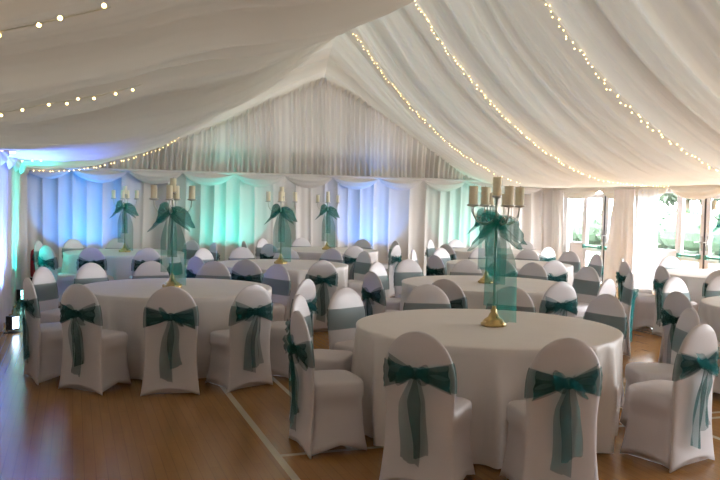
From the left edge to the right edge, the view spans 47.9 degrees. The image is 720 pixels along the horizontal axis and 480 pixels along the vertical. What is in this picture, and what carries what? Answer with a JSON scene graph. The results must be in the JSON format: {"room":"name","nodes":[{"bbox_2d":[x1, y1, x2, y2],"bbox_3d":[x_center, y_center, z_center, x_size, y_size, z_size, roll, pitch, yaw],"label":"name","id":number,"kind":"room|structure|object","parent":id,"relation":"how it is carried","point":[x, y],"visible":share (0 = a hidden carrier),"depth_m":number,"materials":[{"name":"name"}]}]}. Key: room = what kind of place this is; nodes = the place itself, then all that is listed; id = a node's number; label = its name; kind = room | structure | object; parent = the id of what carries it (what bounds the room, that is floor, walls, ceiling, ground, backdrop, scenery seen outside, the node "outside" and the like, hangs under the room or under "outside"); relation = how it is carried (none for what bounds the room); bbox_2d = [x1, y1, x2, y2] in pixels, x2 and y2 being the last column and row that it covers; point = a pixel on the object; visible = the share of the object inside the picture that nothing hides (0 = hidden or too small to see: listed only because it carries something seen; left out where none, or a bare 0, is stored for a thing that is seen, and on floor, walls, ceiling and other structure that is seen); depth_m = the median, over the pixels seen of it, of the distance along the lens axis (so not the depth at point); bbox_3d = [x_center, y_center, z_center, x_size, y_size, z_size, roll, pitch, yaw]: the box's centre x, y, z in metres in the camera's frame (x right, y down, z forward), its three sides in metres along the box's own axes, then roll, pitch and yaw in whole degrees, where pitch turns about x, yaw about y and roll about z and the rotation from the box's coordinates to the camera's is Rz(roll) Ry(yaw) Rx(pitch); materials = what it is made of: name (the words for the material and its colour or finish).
{"room":"event hall","nodes":[
{"label":"event hall","id":0,"kind":"room"},
{"bbox_2d":[0,162,26,331],"bbox_3d":[-2.912,0.047,5.671,0.132,2.500,20.615,0,3,-19],"label":"wall","id":1,"kind":"structure","parent":0,"point":[13,185],"depth_m":11.11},
{"bbox_2d":[0,148,29,175],"bbox_3d":[-2.615,-0.747,5.196,0.098,0.220,19.200,0,3,-19],"label":"trim","id":2,"kind":"structure","parent":1,"relation":"attached to","point":[11,162],"depth_m":10.17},
{"bbox_2d":[27,77,555,277],"bbox_3d":[-0.823,-1.300,17.196,11.808,4.235,0.308,0,3,-19],"label":"wall","id":3,"kind":"structure","parent":0,"point":[232,212],"depth_m":16.92,"materials":[{"name":"fabric"}]},
{"bbox_2d":[29,167,542,193],"bbox_3d":[-0.778,-1.230,17.059,11.603,0.290,0.113,0,3,-19],"label":"valance","id":4,"kind":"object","parent":3,"relation":"attached to","point":[99,175],"depth_m":16.59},
{"bbox_2d":[0,0,719,188],"bbox_3d":[2.582,-2.192,7.569,11.960,3.081,20.752,0,3,-19],"label":"ceiling","id":5,"kind":"structure","parent":0,"point":[199,65],"depth_m":10.01,"materials":[{"name":"fabric"}]},
{"bbox_2d":[0,3,110,36],"bbox_3d":[-1.284,-0.697,2.693,0.871,0.245,0.128,0,3,-19],"label":"string","id":6,"kind":"object","parent":5,"relation":"attached to","point":[103,5],"visible":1,"depth_m":2.77,"materials":[{"name":"white plastic"}]},
{"bbox_2d":[0,84,141,116],"bbox_3d":[-1.918,-0.849,4.909,1.152,0.270,0.132,0,3,-19],"label":"string","id":7,"kind":"object","parent":5,"relation":"attached to","point":[1,115],"visible":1,"depth_m":4.96,"materials":[{"name":"white plastic"}]},
{"bbox_2d":[414,1,664,186],"bbox_3d":[3.205,-2.392,13.753,5.102,2.860,0.141,0,3,-19],"label":"string","id":8,"kind":"object","parent":5,"relation":"attached to","point":[414,1],"visible":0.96,"depth_m":13.55,"materials":[{"name":"white plastic"}]},
{"bbox_2d":[543,0,718,170],"bbox_3d":[4.391,-2.185,10.997,5.303,2.747,0.146,0,3,-19],"label":"string","id":9,"kind":"object","parent":5,"relation":"attached to","point":[543,0],"visible":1,"depth_m":10.65,"materials":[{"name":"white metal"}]},
{"bbox_2d":[0,282,719,479],"bbox_3d":[2.521,1.315,7.703,11.800,0.001,20.700,0,3,-19],"label":"floor","id":10,"kind":"structure","parent":0,"point":[48,432],"depth_m":5.50,"materials":[{"name":"wood"}]},
{"bbox_2d":[3,315,20,333],"bbox_3d":[-4.117,0.998,9.588,0.120,0.200,0.156,2,3,20],"label":"uplighter","id":11,"kind":"object","parent":10,"relation":"on","point":[12,321],"visible":1,"depth_m":9.54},
{"bbox_2d":[15,289,23,302],"bbox_3d":[-5.160,0.853,12.344,0.120,0.200,0.156,3,3,30],"label":"uplighter","id":12,"kind":"object","parent":10,"relation":"on","point":[19,292],"visible":0.66,"depth_m":12.29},
{"bbox_2d":[30,249,34,280],"bbox_3d":[-5.602,0.470,13.973,0.240,0.800,0.240,0,3,-19],"label":"fire extinguisher","id":13,"kind":"object","parent":10,"relation":"on","point":[32,262],"visible":0.14,"depth_m":13.90,"materials":[{"name":"red metal"}]},
{"bbox_2d":[23,278,62,384],"bbox_3d":[-2.769,0.779,7.201,0.520,0.905,0.480,-1,3,-36],"label":"banquet chair","id":14,"kind":"object","parent":10,"relation":"on","point":[44,341],"visible":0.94,"depth_m":7.03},
{"bbox_2d":[32,267,60,323],"bbox_3d":[-3.058,0.728,8.199,0.517,0.905,0.480,2,3,11],"label":"banquet chair","id":15,"kind":"object","parent":10,"relation":"on","point":[43,280],"visible":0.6,"depth_m":8.15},
{"bbox_2d":[34,241,61,272],"bbox_3d":[-5.046,0.466,13.145,0.517,0.905,0.480,1,3,0],"label":"banquet chair","id":16,"kind":"object","parent":10,"relation":"on","point":[38,244],"visible":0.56,"depth_m":12.99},
{"bbox_2d":[38,245,75,306],"bbox_3d":[-4.513,0.526,12.047,0.480,0.905,0.517,3,3,34],"label":"banquet chair","id":17,"kind":"object","parent":10,"relation":"on","point":[47,258],"visible":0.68,"depth_m":11.88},
{"bbox_2d":[62,239,83,257],"bbox_3d":[-4.829,0.436,13.898,0.519,0.905,0.480,3,3,36],"label":"banquet chair","id":18,"kind":"object","parent":10,"relation":"on","point":[71,244],"visible":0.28,"depth_m":13.95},
{"bbox_2d":[75,263,107,284],"bbox_3d":[-2.814,0.707,8.778,0.520,0.905,0.480,3,3,36],"label":"banquet chair","id":19,"kind":"object","parent":10,"relation":"on","point":[88,273],"visible":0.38,"depth_m":8.83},
{"bbox_2d":[58,284,130,394],"bbox_3d":[-2.253,0.805,6.846,0.480,0.905,0.518,2,3,25],"label":"banquet chair","id":20,"kind":"object","parent":10,"relation":"on","point":[94,358],"visible":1,"depth_m":6.71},
{"bbox_2d":[77,247,113,280],"bbox_3d":[-3.859,0.549,11.824,0.480,0.905,0.520,1,3,3],"label":"banquet chair","id":21,"kind":"object","parent":10,"relation":"on","point":[90,254],"visible":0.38,"depth_m":11.63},
{"bbox_2d":[106,238,123,248],"bbox_3d":[-4.250,0.432,14.236,0.480,0.905,0.518,0,3,-18],"label":"banquet chair","id":22,"kind":"object","parent":10,"relation":"on","point":[113,244],"visible":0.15,"depth_m":14.34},
{"bbox_2d":[61,249,169,279],"bbox_3d":[-3.812,0.563,13.073,1.893,0.737,1.891,0,3,-19],"label":"round table","id":23,"kind":"object","parent":10,"relation":"on","point":[119,264],"visible":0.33,"depth_m":12.25,"materials":[{"name":"white fabric"}]},
{"bbox_2d":[110,194,139,251],"bbox_3d":[-3.784,-0.272,13.015,0.378,0.933,0.386,3,3,41],"label":"candelabrum","id":24,"kind":"object","parent":23,"relation":"on","point":[125,225],"visible":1,"depth_m":12.98,"materials":[{"name":"fabric"}]},
{"bbox_2d":[128,248,160,278],"bbox_3d":[-3.187,0.555,11.983,0.480,0.905,0.518,0,3,-27],"label":"banquet chair","id":25,"kind":"object","parent":10,"relation":"on","point":[143,255],"visible":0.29,"depth_m":11.78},
{"bbox_2d":[133,261,169,278],"bbox_3d":[-2.322,0.700,9.163,0.480,0.905,0.518,0,3,-29],"label":"banquet chair","id":26,"kind":"object","parent":10,"relation":"on","point":[148,269],"visible":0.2,"depth_m":9.27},
{"bbox_2d":[140,286,199,395],"bbox_3d":[-1.579,0.821,6.794,0.480,0.905,0.517,1,3,-10],"label":"banquet chair","id":27,"kind":"object","parent":10,"relation":"on","point":[170,313],"visible":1,"depth_m":6.63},
{"bbox_2d":[84,278,271,379],"bbox_3d":[-1.809,0.831,8.009,1.897,0.737,1.904,0,3,-19],"label":"round table","id":28,"kind":"object","parent":10,"relation":"on","point":[122,303],"visible":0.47,"depth_m":7.25,"materials":[{"name":"white fabric"}]},
{"bbox_2d":[147,192,196,287],"bbox_3d":[-1.828,-0.001,7.870,0.378,0.933,0.386,3,3,42],"label":"candelabrum","id":29,"kind":"object","parent":28,"relation":"on","point":[173,248],"visible":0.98,"depth_m":7.84,"materials":[{"name":"fabric"}]},
{"bbox_2d":[166,184,172,197],"bbox_3d":[-1.808,-0.464,7.688,0.062,0.139,0.062,0,3,-19],"label":"pillar candle","id":30,"kind":"object","parent":29,"relation":"on","point":[169,188],"visible":1,"depth_m":7.66,"materials":[{"name":"beige wax"}]},
{"bbox_2d":[186,240,198,277],"bbox_3d":[-3.072,0.459,14.174,0.480,0.905,0.517,3,3,32],"label":"banquet chair","id":31,"kind":"object","parent":10,"relation":"on","point":[192,246],"visible":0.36,"depth_m":14.26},
{"bbox_2d":[187,256,204,277],"bbox_3d":[-1.950,0.654,10.326,0.480,0.905,0.517,3,3,41],"label":"banquet chair","id":32,"kind":"object","parent":10,"relation":"on","point":[194,264],"visible":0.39,"depth_m":10.19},
{"bbox_2d":[194,248,213,262],"bbox_3d":[-2.186,0.580,11.880,0.519,0.905,0.480,3,3,35],"label":"banquet chair","id":33,"kind":"object","parent":10,"relation":"on","point":[204,254],"visible":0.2,"depth_m":11.96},
{"bbox_2d":[209,242,216,260],"bbox_3d":[-2.639,0.489,13.694,0.520,0.905,0.480,0,3,-29],"label":"banquet chair","id":34,"kind":"object","parent":10,"relation":"on","point":[213,248],"visible":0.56,"depth_m":13.66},
{"bbox_2d":[196,261,230,279],"bbox_3d":[-1.724,0.705,9.298,0.480,0.905,0.517,1,3,3],"label":"banquet chair","id":35,"kind":"object","parent":10,"relation":"on","point":[212,269],"visible":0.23,"depth_m":9.43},
{"bbox_2d":[205,284,272,392],"bbox_3d":[-1.032,0.821,7.049,0.480,0.905,0.519,-1,4,-43],"label":"banquet chair","id":36,"kind":"object","parent":10,"relation":"on","point":[240,353],"visible":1,"depth_m":6.92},
{"bbox_2d":[229,247,254,259],"bbox_3d":[-1.748,0.569,12.320,0.480,0.905,0.518,0,3,-28],"label":"banquet chair","id":37,"kind":"object","parent":10,"relation":"on","point":[240,253],"visible":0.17,"depth_m":12.43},
{"bbox_2d":[230,259,262,282],"bbox_3d":[-1.353,0.680,10.023,0.480,0.905,0.520,2,3,13],"label":"banquet chair","id":38,"kind":"object","parent":10,"relation":"on","point":[245,269],"visible":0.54,"depth_m":9.82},
{"bbox_2d":[256,238,267,258],"bbox_3d":[-1.728,0.430,15.415,0.517,0.905,0.480,3,3,31],"label":"banquet chair","id":39,"kind":"object","parent":10,"relation":"on","point":[261,242],"visible":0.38,"depth_m":15.37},
{"bbox_2d":[260,244,274,258],"bbox_3d":[-1.435,0.509,13.775,0.480,0.905,0.517,3,3,35],"label":"banquet chair","id":40,"kind":"object","parent":10,"relation":"on","point":[266,252],"visible":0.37,"depth_m":13.62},
{"bbox_2d":[262,264,289,321],"bbox_3d":[-1.049,0.729,9.079,0.480,0.905,0.519,3,3,37],"label":"banquet chair","id":41,"kind":"object","parent":10,"relation":"on","point":[276,276],"visible":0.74,"depth_m":9.10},
{"bbox_2d":[218,259,347,320],"bbox_3d":[-1.098,0.699,11.244,1.909,0.737,1.910,0,3,-19],"label":"round table","id":42,"kind":"object","parent":10,"relation":"on","point":[297,270],"visible":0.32,"depth_m":10.87,"materials":[{"name":"white fabric"}]},
{"bbox_2d":[265,196,297,263],"bbox_3d":[-1.093,-0.136,11.192,0.378,0.933,0.386,4,4,43],"label":"candelabrum","id":43,"kind":"object","parent":42,"relation":"on","point":[281,231],"visible":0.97,"depth_m":11.16,"materials":[{"name":"fabric"}]},
{"bbox_2d":[273,248,299,259],"bbox_3d":[-1.144,0.573,12.497,0.480,0.905,0.517,1,3,-4],"label":"banquet chair","id":44,"kind":"object","parent":10,"relation":"on","point":[294,255],"visible":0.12,"depth_m":12.63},
{"bbox_2d":[270,279,315,380],"bbox_3d":[-0.657,0.805,7.564,0.518,0.905,0.480,2,3,26],"label":"banquet chair","id":45,"kind":"object","parent":10,"relation":"on","point":[280,342],"visible":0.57,"depth_m":7.40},
{"bbox_2d":[291,238,310,246],"bbox_3d":[-1.115,0.415,16.000,0.480,0.905,0.519,0,3,-23],"label":"banquet chair","id":46,"kind":"object","parent":10,"relation":"on","point":[299,242],"visible":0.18,"depth_m":16.11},
{"bbox_2d":[289,295,352,419],"bbox_3d":[-0.306,0.875,6.157,0.520,0.905,0.480,2,3,14],"label":"banquet chair","id":47,"kind":"object","parent":10,"relation":"on","point":[324,359],"visible":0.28,"depth_m":6.06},
{"bbox_2d":[306,260,337,331],"bbox_3d":[-0.546,0.691,10.133,0.480,0.905,0.518,0,3,-27],"label":"banquet chair","id":48,"kind":"object","parent":10,"relation":"on","point":[323,273],"visible":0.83,"depth_m":9.99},
{"bbox_2d":[289,311,366,458],"bbox_3d":[-0.247,0.913,5.343,0.517,0.905,0.480,0,3,-21],"label":"banquet chair","id":49,"kind":"object","parent":10,"relation":"on","point":[327,414],"visible":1,"depth_m":5.19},
{"bbox_2d":[320,248,343,262],"bbox_3d":[-0.519,0.588,12.431,0.480,0.905,0.520,2,3,27],"label":"banquet chair","id":50,"kind":"object","parent":10,"relation":"on","point":[332,255],"visible":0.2,"depth_m":12.53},
{"bbox_2d":[291,247,377,263],"bbox_3d":[-0.607,0.546,14.865,1.892,0.737,1.898,0,3,-19],"label":"round table","id":51,"kind":"object","parent":10,"relation":"on","point":[305,253],"visible":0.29,"depth_m":14.43,"materials":[{"name":"white fabric"}]},
{"bbox_2d":[315,199,339,249],"bbox_3d":[-0.597,-0.289,14.800,0.378,0.933,0.386,3,3,41],"label":"candelabrum","id":52,"kind":"object","parent":51,"relation":"on","point":[328,225],"visible":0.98,"depth_m":14.77,"materials":[{"name":"fabric"}]},
{"bbox_2d":[328,287,365,351],"bbox_3d":[-0.009,0.857,6.690,0.518,0.905,0.480,4,4,45],"label":"banquet chair","id":53,"kind":"object","parent":10,"relation":"on","point":[346,307],"visible":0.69,"depth_m":6.72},
{"bbox_2d":[342,246,363,279],"bbox_3d":[-0.147,0.542,13.621,0.480,0.905,0.520,0,3,-18],"label":"banquet chair","id":54,"kind":"object","parent":10,"relation":"on","point":[350,255],"visible":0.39,"depth_m":13.43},
{"bbox_2d":[347,251,371,301],"bbox_3d":[-0.086,0.618,11.970,0.518,0.905,0.480,-1,3,-33],"label":"banquet chair","id":55,"kind":"object","parent":10,"relation":"on","point":[363,261],"visible":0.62,"depth_m":11.96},
{"bbox_2d":[354,239,371,248],"bbox_3d":[-0.025,0.439,15.960,0.480,0.905,0.518,2,3,25],"label":"banquet chair","id":56,"kind":"object","parent":10,"relation":"on","point":[362,243],"visible":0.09,"depth_m":16.06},
{"bbox_2d":[362,271,398,315],"bbox_3d":[0.266,0.779,8.552,0.518,0.905,0.480,0,3,-31],"label":"banquet chair","id":57,"kind":"object","parent":10,"relation":"on","point":[374,302],"visible":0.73,"depth_m":8.42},
{"bbox_2d":[368,262,400,310],"bbox_3d":[0.335,0.726,9.742,0.519,0.905,0.480,3,3,36],"label":"banquet chair","id":58,"kind":"object","parent":10,"relation":"on","point":[378,268],"visible":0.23,"depth_m":9.79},
{"bbox_2d":[386,245,400,297],"bbox_3d":[0.474,0.533,14.105,0.518,0.905,0.480,3,3,29],"label":"banquet chair","id":59,"kind":"object","parent":10,"relation":"on","point":[395,255],"visible":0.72,"depth_m":13.93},
{"bbox_2d":[394,259,422,297],"bbox_3d":[0.693,0.707,10.335,0.480,0.905,0.518,0,3,-27],"label":"banquet chair","id":60,"kind":"object","parent":10,"relation":"on","point":[407,268],"visible":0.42,"depth_m":10.41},
{"bbox_2d":[379,331,474,479],"bbox_3d":[0.397,0.955,4.691,0.480,0.905,0.519,2,3,28],"label":"banquet chair","id":61,"kind":"object","parent":10,"relation":"on","point":[427,429],"visible":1,"depth_m":4.55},
{"bbox_2d":[404,284,450,309],"bbox_3d":[0.617,0.853,7.052,0.480,0.905,0.517,1,3,-8],"label":"banquet chair","id":62,"kind":"object","parent":10,"relation":"on","point":[425,296],"visible":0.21,"depth_m":7.18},
{"bbox_2d":[427,240,434,260],"bbox_3d":[1.570,0.454,16.344,0.518,0.905,0.480,2,3,26],"label":"banquet chair","id":63,"kind":"object","parent":10,"relation":"on","point":[430,245],"visible":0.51,"depth_m":16.31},
{"bbox_2d":[427,255,445,275],"bbox_3d":[1.199,0.662,11.554,0.519,0.905,0.480,-1,3,-33],"label":"banquet chair","id":64,"kind":"object","parent":10,"relation":"on","point":[435,265],"visible":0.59,"depth_m":11.42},
{"bbox_2d":[433,248,450,268],"bbox_3d":[1.436,0.589,13.286,0.480,0.905,0.518,-1,3,-39],"label":"banquet chair","id":65,"kind":"object","parent":10,"relation":"on","point":[442,253],"visible":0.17,"depth_m":13.40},
{"bbox_2d":[440,244,455,259],"bbox_3d":[1.688,0.522,14.882,0.517,0.905,0.480,-1,4,-43],"label":"banquet chair","id":66,"kind":"object","parent":10,"relation":"on","point":[448,248],"visible":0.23,"depth_m":14.67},
{"bbox_2d":[431,279,466,308],"bbox_3d":[0.893,0.819,7.940,0.480,0.905,0.517,3,3,29],"label":"banquet chair","id":67,"kind":"object","parent":10,"relation":"on","point":[456,297],"visible":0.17,"depth_m":7.72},
{"bbox_2d":[448,239,463,247],"bbox_3d":[2.060,0.442,16.823,0.480,0.905,0.517,0,3,-26],"label":"banquet chair","id":68,"kind":"object","parent":10,"relation":"on","point":[454,243],"visible":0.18,"depth_m":16.94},
{"bbox_2d":[450,259,481,275],"bbox_3d":[1.393,0.716,10.439,0.480,0.905,0.517,1,3,-4],"label":"banquet chair","id":69,"kind":"object","parent":10,"relation":"on","point":[463,267],"visible":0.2,"depth_m":10.57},
{"bbox_2d":[400,275,555,312],"bbox_3d":[1.381,0.846,9.081,1.902,0.737,1.890,0,3,-19],"label":"round table","id":70,"kind":"object","parent":10,"relation":"on","point":[473,291],"visible":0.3,"depth_m":8.83,"materials":[{"name":"white fabric"}]},
{"bbox_2d":[466,204,504,282],"bbox_3d":[1.409,0.014,8.973,0.378,0.933,0.386,4,4,44],"label":"candelabrum","id":71,"kind":"object","parent":70,"relation":"on","point":[483,248],"visible":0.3,"depth_m":8.94,"materials":[{"name":"fabric"}]},
{"bbox_2d":[351,309,623,468],"bbox_3d":[0.914,0.983,5.838,1.912,0.737,1.916,0,3,-19],"label":"round table","id":72,"kind":"object","parent":10,"relation":"on","point":[492,365],"visible":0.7,"depth_m":5.27,"materials":[{"name":"white fabric"}]},
{"bbox_2d":[467,195,526,326],"bbox_3d":[0.970,0.150,5.764,0.378,0.933,0.386,2,3,27],"label":"candelabrum","id":73,"kind":"object","parent":72,"relation":"on","point":[500,284],"visible":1,"depth_m":5.73,"materials":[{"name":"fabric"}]},
{"bbox_2d":[469,184,477,203],"bbox_3d":[0.800,-0.323,5.708,0.062,0.139,0.062,0,3,-19],"label":"pillar candle","id":74,"kind":"object","parent":73,"relation":"on","point":[473,190],"visible":0.98,"depth_m":5.68,"materials":[{"name":"beige wax"}]},
{"bbox_2d":[481,186,489,203],"bbox_3d":[0.918,-0.331,5.939,0.062,0.139,0.062,0,3,-19],"label":"pillar candle","id":75,"kind":"object","parent":73,"relation":"on","point":[485,191],"visible":0.95,"depth_m":5.91,"materials":[{"name":"beige wax"}]},
{"bbox_2d":[493,176,501,194],"bbox_3d":[0.976,-0.389,5.762,0.062,0.139,0.062,0,3,-19],"label":"pillar candle","id":76,"kind":"object","parent":73,"relation":"on","point":[497,181],"visible":0.99,"depth_m":5.74,"materials":[{"name":"beige wax"}]},
{"bbox_2d":[505,186,513,204],"bbox_3d":[1.031,-0.313,5.591,0.062,0.139,0.062,0,3,-19],"label":"pillar candle","id":77,"kind":"object","parent":73,"relation":"on","point":[509,190],"visible":1,"depth_m":5.57,"materials":[{"name":"beige wax"}]},
{"bbox_2d":[515,187,523,204],"bbox_3d":[1.149,-0.321,5.821,0.062,0.139,0.062,0,3,-19],"label":"pillar candle","id":78,"kind":"object","parent":73,"relation":"on","point":[519,195],"visible":0.98,"depth_m":5.79,"materials":[{"name":"beige wax"}]},
{"bbox_2d":[453,248,540,259],"bbox_3d":[2.648,0.572,15.721,1.893,0.737,1.899,3,3,35],"label":"round table","id":79,"kind":"object","parent":10,"relation":"on","point":[461,253],"visible":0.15,"depth_m":15.24,"materials":[{"name":"white fabric"}]},
{"bbox_2d":[446,259,573,286],"bbox_3d":[2.234,0.720,12.251,1.915,0.737,1.906,0,3,-19],"label":"round table","id":80,"kind":"object","parent":10,"relation":"on","point":[519,263],"visible":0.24,"depth_m":12.04,"materials":[{"name":"white fabric"}]},
{"bbox_2d":[487,287,534,312],"bbox_3d":[1.281,0.868,7.027,0.480,0.905,0.519,2,3,17],"label":"banquet chair","id":81,"kind":"object","parent":10,"relation":"on","point":[524,301],"visible":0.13,"depth_m":7.11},
{"bbox_2d":[515,249,539,260],"bbox_3d":[2.741,0.607,13.466,0.480,0.905,0.519,2,3,24],"label":"banquet chair","id":82,"kind":"object","parent":10,"relation":"on","point":[526,254],"visible":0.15,"depth_m":13.58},
{"bbox_2d":[517,262,547,279],"bbox_3d":[2.099,0.741,10.203,0.480,0.905,0.520,3,3,36],"label":"banquet chair","id":83,"kind":"object","parent":10,"relation":"on","point":[533,270],"visible":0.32,"depth_m":10.30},
{"bbox_2d":[539,247,555,261],"bbox_3d":[3.233,0.568,14.538,0.480,0.905,0.520,0,3,-31],"label":"banquet chair","id":84,"kind":"object","parent":10,"relation":"on","point":[547,254],"visible":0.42,"depth_m":14.36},
{"bbox_2d":[500,337,600,479],"bbox_3d":[1.089,0.973,4.601,0.480,0.905,0.518,1,3,-10],"label":"banquet chair","id":85,"kind":"object","parent":10,"relation":"on","point":[551,435],"visible":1,"depth_m":4.44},
{"bbox_2d":[543,260,566,281],"bbox_3d":[2.544,0.712,11.031,0.480,0.905,0.517,0,3,-16],"label":"banquet chair","id":86,"kind":"object","parent":10,"relation":"on","point":[556,271],"visible":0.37,"depth_m":10.85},
{"bbox_2d":[540,281,576,317],"bbox_3d":[1.841,0.839,7.914,0.480,0.905,0.519,0,3,-25],"label":"banquet chair","id":87,"kind":"object","parent":10,"relation":"on","point":[560,298],"visible":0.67,"depth_m":7.73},
{"bbox_2d":[558,251,579,278],"bbox_3d":[3.272,0.635,13.071,0.518,0.905,0.480,-1,3,-41],"label":"banquet chair","id":88,"kind":"object","parent":10,"relation":"on","point":[569,257],"visible":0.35,"depth_m":13.10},
{"bbox_2d":[573,266,599,316],"bbox_3d":[2.607,0.771,9.751,0.518,0.905,0.480,0,3,-30],"label":"banquet chair","id":89,"kind":"object","parent":10,"relation":"on","point":[586,283],"visible":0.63,"depth_m":9.76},
{"bbox_2d":[588,254,602,283],"bbox_3d":[3.472,0.666,12.471,0.517,0.905,0.480,1,3,-12],"label":"banquet chair","id":90,"kind":"object","parent":10,"relation":"on","point":[595,262],"visible":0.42,"depth_m":12.40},
{"bbox_2d":[576,278,615,318],"bbox_3d":[2.361,0.832,8.288,0.518,0.905,0.480,3,3,42],"label":"banquet chair","id":91,"kind":"object","parent":10,"relation":"on","point":[608,286],"visible":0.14,"depth_m":8.12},
{"bbox_2d":[584,294,625,407],"bbox_3d":[1.885,0.898,6.609,0.518,0.905,0.480,-1,3,-33],"label":"banquet chair","id":92,"kind":"object","parent":10,"relation":"on","point":[606,309],"visible":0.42,"depth_m":6.62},
{"bbox_2d":[621,272,633,356],"bbox_3d":[2.820,0.808,9.029,0.517,0.905,0.480,1,3,6],"label":"banquet chair","id":93,"kind":"object","parent":10,"relation":"on","point":[627,292],"visible":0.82,"depth_m":8.84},
{"bbox_2d":[621,258,651,293],"bbox_3d":[3.898,0.718,11.510,0.519,0.905,0.480,2,3,20],"label":"banquet chair","id":94,"kind":"object","parent":10,"relation":"on","point":[636,290],"visible":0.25,"depth_m":11.35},
{"bbox_2d":[619,261,654,330],"bbox_3d":[3.715,0.742,10.888,0.519,0.905,0.480,1,3,-5],"label":"banquet chair","id":95,"kind":"object","parent":10,"relation":"on","point":[642,313],"visible":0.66,"depth_m":10.71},
{"bbox_2d":[619,308,699,426],"bbox_3d":[2.203,0.939,5.860,0.517,0.905,0.480,1,3,0],"label":"banquet chair","id":96,"kind":"object","parent":10,"relation":"on","point":[636,372],"visible":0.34,"depth_m":5.86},
{"bbox_2d":[620,324,717,472],"bbox_3d":[2.015,0.965,5.197,0.480,0.905,0.517,-1,3,-35],"label":"banquet chair","id":97,"kind":"object","parent":10,"relation":"on","point":[669,423],"visible":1,"depth_m":5.07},
{"bbox_2d":[659,256,682,268],"bbox_3d":[4.760,0.704,12.202,0.480,0.905,0.518,1,3,-12],"label":"banquet chair","id":98,"kind":"object","parent":10,"relation":"on","point":[669,262],"visible":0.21,"depth_m":12.33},
{"bbox_2d":[658,276,689,362],"bbox_3d":[3.400,0.847,8.421,0.480,0.905,0.520,0,3,-30],"label":"banquet chair","id":99,"kind":"object","parent":10,"relation":"on","point":[672,284],"visible":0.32,"depth_m":8.49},
{"bbox_2d":[652,266,697,335],"bbox_3d":[3.949,0.778,10.196,0.518,0.905,0.480,1,3,-7],"label":"banquet chair","id":100,"kind":"object","parent":10,"relation":"on","point":[661,276],"visible":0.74,"depth_m":10.22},
{"bbox_2d":[663,291,719,393],"bbox_3d":[2.908,0.898,7.075,0.517,0.905,0.480,0,3,-17],"label":"banquet chair","id":101,"kind":"object","parent":10,"relation":"on","point":[676,302],"visible":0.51,"depth_m":7.06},
{"bbox_2d":[667,269,719,314],"bbox_3d":[5.031,0.834,10.973,1.882,0.737,1.930,0,3,-19],"label":"round table","id":102,"kind":"object","parent":10,"relation":"on","point":[694,279],"visible":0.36,"depth_m":10.48,"materials":[{"name":"white fabric"}]},
{"bbox_2d":[710,210,719,262],"bbox_3d":[4.956,-0.004,10.929,0.386,0.933,0.378,-1,3,-34],"label":"candelabrum","id":103,"kind":"object","parent":102,"relation":"on","point":[718,219],"visible":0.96,"depth_m":10.92,"materials":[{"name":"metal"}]},
{"bbox_2d":[699,296,719,341],"bbox_3d":[4.109,0.976,7.407,1.920,0.737,1.916,0,3,-19],"label":"round table","id":104,"kind":"object","parent":10,"relation":"on","point":[709,309],"visible":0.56,"depth_m":7.41,"materials":[{"name":"white fabric"}]},
{"bbox_2d":[703,270,719,297],"bbox_3d":[4.421,0.801,9.893,0.480,0.905,0.517,2,3,25],"label":"banquet chair","id":105,"kind":"object","parent":10,"relation":"on","point":[716,273],"visible":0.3,"depth_m":9.78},
{"bbox_2d":[705,276,719,297],"bbox_3d":[3.989,0.846,8.709,0.480,0.905,0.518,1,3,-8],"label":"banquet chair","id":106,"kind":"object","parent":10,"relation":"on","point":[713,288],"visible":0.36,"depth_m":8.82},
{"bbox_2d":[563,189,669,287],"bbox_3d":[8.068,0.189,9.605,0.120,2.300,20.700,0,3,-19],"label":"wall","id":107,"kind":"structure","parent":0,"point":[566,228],"depth_m":18.73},
{"bbox_2d":[551,191,563,260],"bbox_3d":[4.570,-0.154,18.829,0.070,1.985,0.405,0,3,-28],"label":"curtain","id":108,"kind":"object","parent":107,"relation":"hanging from","point":[557,196],"visible":0.73,"depth_m":18.75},
{"bbox_2d":[569,194,610,281],"bbox_3d":[5.106,-0.081,17.825,0.146,1.980,1.780,0,3,-19],"label":"door","id":109,"kind":"structure","parent":107,"relation":"in","point":[581,249],"depth_m":18.04,"materials":[{"name":"white wood"}]},
{"bbox_2d":[602,189,634,285],"bbox_3d":[5.324,-0.042,16.667,0.112,1.985,0.950,0,3,-19],"label":"curtain","id":110,"kind":"object","parent":107,"relation":"hanging from","point":[621,237],"visible":0.88,"depth_m":16.63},
{"bbox_2d":[554,185,719,199],"bbox_3d":[7.187,-0.707,11.636,0.113,0.270,15.800,0,3,-19],"label":"trim","id":111,"kind":"structure","parent":107,"relation":"attached to","point":[694,192],"depth_m":15.68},
{"bbox_2d":[635,189,657,291],"bbox_3d":[5.623,-0.001,15.899,0.066,1.985,0.640,0,3,-19],"label":"curtain","id":112,"kind":"object","parent":107,"relation":"hanging from","point":[647,214],"visible":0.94,"depth_m":15.90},
{"bbox_2d":[656,190,719,268],"bbox_3d":[6.217,0.083,14.680,0.146,1.980,2.700,0,3,-19],"label":"door","id":113,"kind":"structure","parent":107,"relation":"in","point":[704,258],"depth_m":14.76,"materials":[{"name":"white wood"}]},
{"label":"outside","id":114,"kind":"structure","parent":0,"visible":0},
{"bbox_2d":[587,244,719,268],"bbox_3d":[27.049,0.839,29.782,49.130,0.001,62.000,0,3,-19],"label":"ground","id":115,"kind":"structure","parent":114,"point":[686,264],"depth_m":25.45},
{"bbox_2d":[572,206,719,255],"bbox_3d":[14.633,-0.067,26.178,1.930,1.961,29.328,0,3,-19],"label":"hedge","id":116,"kind":"object","parent":115,"relation":"on","point":[666,219],"visible":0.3,"depth_m":31.60,"materials":[{"name":"green plant"}]},
{"bbox_2d":[659,193,719,213],"bbox_3d":[16.959,-2.890,41.884,3.911,5.976,4.879,1,3,2],"label":"tree","id":117,"kind":"object","parent":115,"relation":"on","point":[665,198],"visible":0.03,"depth_m":42.37,"materials":[{"name":"green plant"}]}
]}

